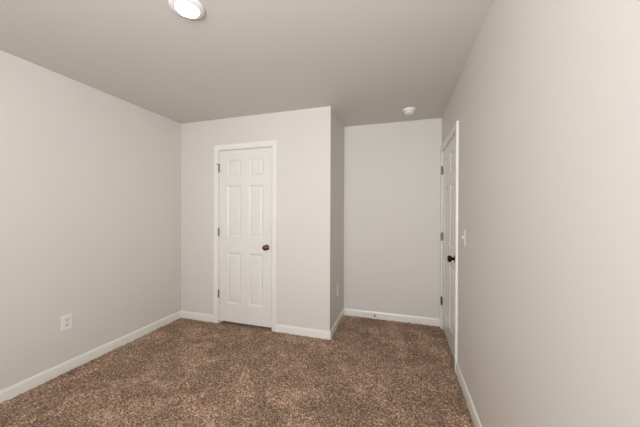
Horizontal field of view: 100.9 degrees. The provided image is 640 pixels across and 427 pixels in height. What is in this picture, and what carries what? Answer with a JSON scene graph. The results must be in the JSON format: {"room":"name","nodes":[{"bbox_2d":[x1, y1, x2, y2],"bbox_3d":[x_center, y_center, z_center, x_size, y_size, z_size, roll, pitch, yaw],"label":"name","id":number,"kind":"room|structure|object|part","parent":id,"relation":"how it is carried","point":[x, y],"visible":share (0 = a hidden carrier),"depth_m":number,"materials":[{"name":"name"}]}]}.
{"room":"empty bedroom","nodes":[
{"label":"empty bedroom","id":0,"kind":"room"},
{"bbox_2d":[0,50,180,389],"bbox_3d":[-2.228,0.105,1.948,0.100,2.470,4.527,0,0,17],"label":"wall","id":1,"kind":"structure","parent":0,"point":[90,177],"depth_m":2.26,"materials":[{"name":"beige paint"}]},
{"bbox_2d":[61,313,71,330],"bbox_3d":[-2.100,0.903,2.194,0.008,0.123,0.076,0,0,17],"label":"wall outlet","id":2,"kind":"object","parent":1,"relation":"attached to","point":[66,320],"visible":1,"depth_m":2.19,"materials":[{"name":"white plastic"}]},
{"bbox_2d":[0,311,180,403],"bbox_3d":[-2.281,1.284,1.601,0.012,0.114,3.628,0,0,17],"label":"baseboard","id":3,"kind":"structure","parent":1,"relation":"attached to","point":[12,391],"depth_m":2.26,"materials":[{"name":"white wood"}]},
{"bbox_2d":[0,315,474,426],"bbox_3d":[-0.651,1.317,1.469,3.206,0.037,4.327,0,0,17],"label":"floor","id":4,"kind":"structure","parent":0,"point":[184,372],"depth_m":2.05,"materials":[{"name":"brown carpet"}]},
{"bbox_2d":[0,0,492,126],"bbox_3d":[-0.689,-1.173,1.477,3.306,0.100,4.527,0,0,17],"label":"ceiling","id":5,"kind":"structure","parent":0,"point":[369,61],"depth_m":1.84,"materials":[{"name":"paint"}]},
{"bbox_2d":[168,0,204,19],"bbox_3d":[-0.721,-1.113,1.436,0.180,0.020,0.180,0,0,17],"label":"recessed light","id":6,"kind":"object","parent":5,"relation":"in","point":[188,9],"visible":1,"depth_m":1.43,"materials":[{"name":"white plastic"}]},
{"bbox_2d":[402,107,416,114],"bbox_3d":[0.963,-1.094,2.846,0.148,0.053,0.148,0,0,17],"label":"smoke detector","id":7,"kind":"object","parent":5,"relation":"attached to","point":[409,110],"visible":1,"depth_m":2.81,"materials":[{"name":"white plastic"}]},
{"bbox_2d":[181,106,332,330],"bbox_3d":[-0.808,0.107,3.099,1.944,2.470,0.100,0,0,17],"label":"wall","id":8,"kind":"structure","parent":0,"point":[304,137],"depth_m":2.91,"materials":[{"name":"beige paint"}]},
{"bbox_2d":[181,311,212,322],"bbox_3d":[-1.519,1.282,3.259,0.501,0.114,0.012,0,0,17],"label":"baseboard","id":9,"kind":"structure","parent":8,"relation":"attached to","point":[184,314],"depth_m":3.25,"materials":[{"name":"white wood"}]},
{"bbox_2d":[218,147,271,327],"bbox_3d":[-0.895,0.268,3.062,0.733,2.027,0.100,0,0,17],"label":"door","id":10,"kind":"structure","parent":8,"relation":"in","point":[245,185],"depth_m":3.06,"materials":[{"name":"white paint"}]},
{"bbox_2d":[213,140,277,331],"bbox_3d":[-0.863,0.263,3.107,0.833,2.158,0.116,0,0,17],"label":"door frame","id":11,"kind":"structure","parent":8,"relation":"attached to","point":[262,144],"depth_m":3.04,"materials":[{"name":"white wood"}]},
{"bbox_2d":[276,324,330,339],"bbox_3d":[-0.185,1.288,2.852,0.622,0.114,0.012,0,0,17],"label":"baseboard","id":12,"kind":"structure","parent":8,"relation":"attached to","point":[302,331],"depth_m":2.84,"materials":[{"name":"white wood"}]},
{"bbox_2d":[332,110,343,326],"bbox_3d":[0.176,0.111,3.164,0.100,2.470,0.599,0,0,17],"label":"wall","id":13,"kind":"structure","parent":0,"point":[338,128],"depth_m":3.11,"materials":[{"name":"beige paint"}]},
{"bbox_2d":[330,308,343,338],"bbox_3d":[0.208,1.289,3.097,0.012,0.114,0.711,0,0,17],"label":"baseboard","id":14,"kind":"structure","parent":13,"relation":"attached to","point":[336,324],"depth_m":3.06,"materials":[{"name":"white wood"}]},
{"bbox_2d":[344,118,441,318],"bbox_3d":[-0.001,0.109,3.583,3.206,2.470,0.100,0,0,17],"label":"wall","id":15,"kind":"structure","parent":0,"point":[392,170],"depth_m":3.26,"materials":[{"name":"beige paint"}]},
{"bbox_2d":[344,308,439,325],"bbox_3d":[0.861,1.291,3.264,1.162,0.114,0.012,0,0,17],"label":"baseboard","id":16,"kind":"structure","parent":15,"relation":"attached to","point":[350,312],"depth_m":3.25,"materials":[{"name":"white wood"}]},
{"bbox_2d":[442,0,639,426],"bbox_3d":[0.825,0.119,0.965,0.100,2.470,4.427,0,0,17],"label":"wall","id":17,"kind":"structure","parent":0,"point":[545,98],"depth_m":0.83,"materials":[{"name":"beige paint"}]},
{"bbox_2d":[440,134,455,359],"bbox_3d":[1.276,0.294,2.657,0.100,1.994,0.810,0,0,17],"label":"door","id":18,"kind":"structure","parent":17,"relation":"in","point":[448,169],"depth_m":2.61,"materials":[{"name":"white paint"}]},
{"bbox_3d":[1.156,0.400,2.335,0.058,0.061,0.061,0,0,17],"label":"knob","id":19,"kind":"part","parent":18,"relation":"part of","materials":[{"name":"black metal"}]},
{"bbox_2d":[440,121,458,371],"bbox_3d":[1.325,0.289,2.636,0.116,2.125,0.934,0,0,17],"label":"door frame","id":20,"kind":"structure","parent":17,"relation":"attached to","point":[455,130],"depth_m":2.25,"materials":[{"name":"white wood"}]},
{"bbox_2d":[461,229,464,245],"bbox_3d":[1.074,0.182,1.988,0.020,0.123,0.076,0,0,17],"label":"light switch","id":21,"kind":"object","parent":17,"relation":"attached to","point":[463,230],"visible":1,"depth_m":1.99,"materials":[{"name":"beige plastic"}]},
{"bbox_2d":[456,362,481,426],"bbox_3d":[0.645,1.298,0.585,0.012,0.114,3.391,0,0,17],"label":"baseboard","id":22,"kind":"structure","parent":17,"relation":"attached to","point":[470,405],"depth_m":1.82,"materials":[{"name":"white wood"}]}
]}

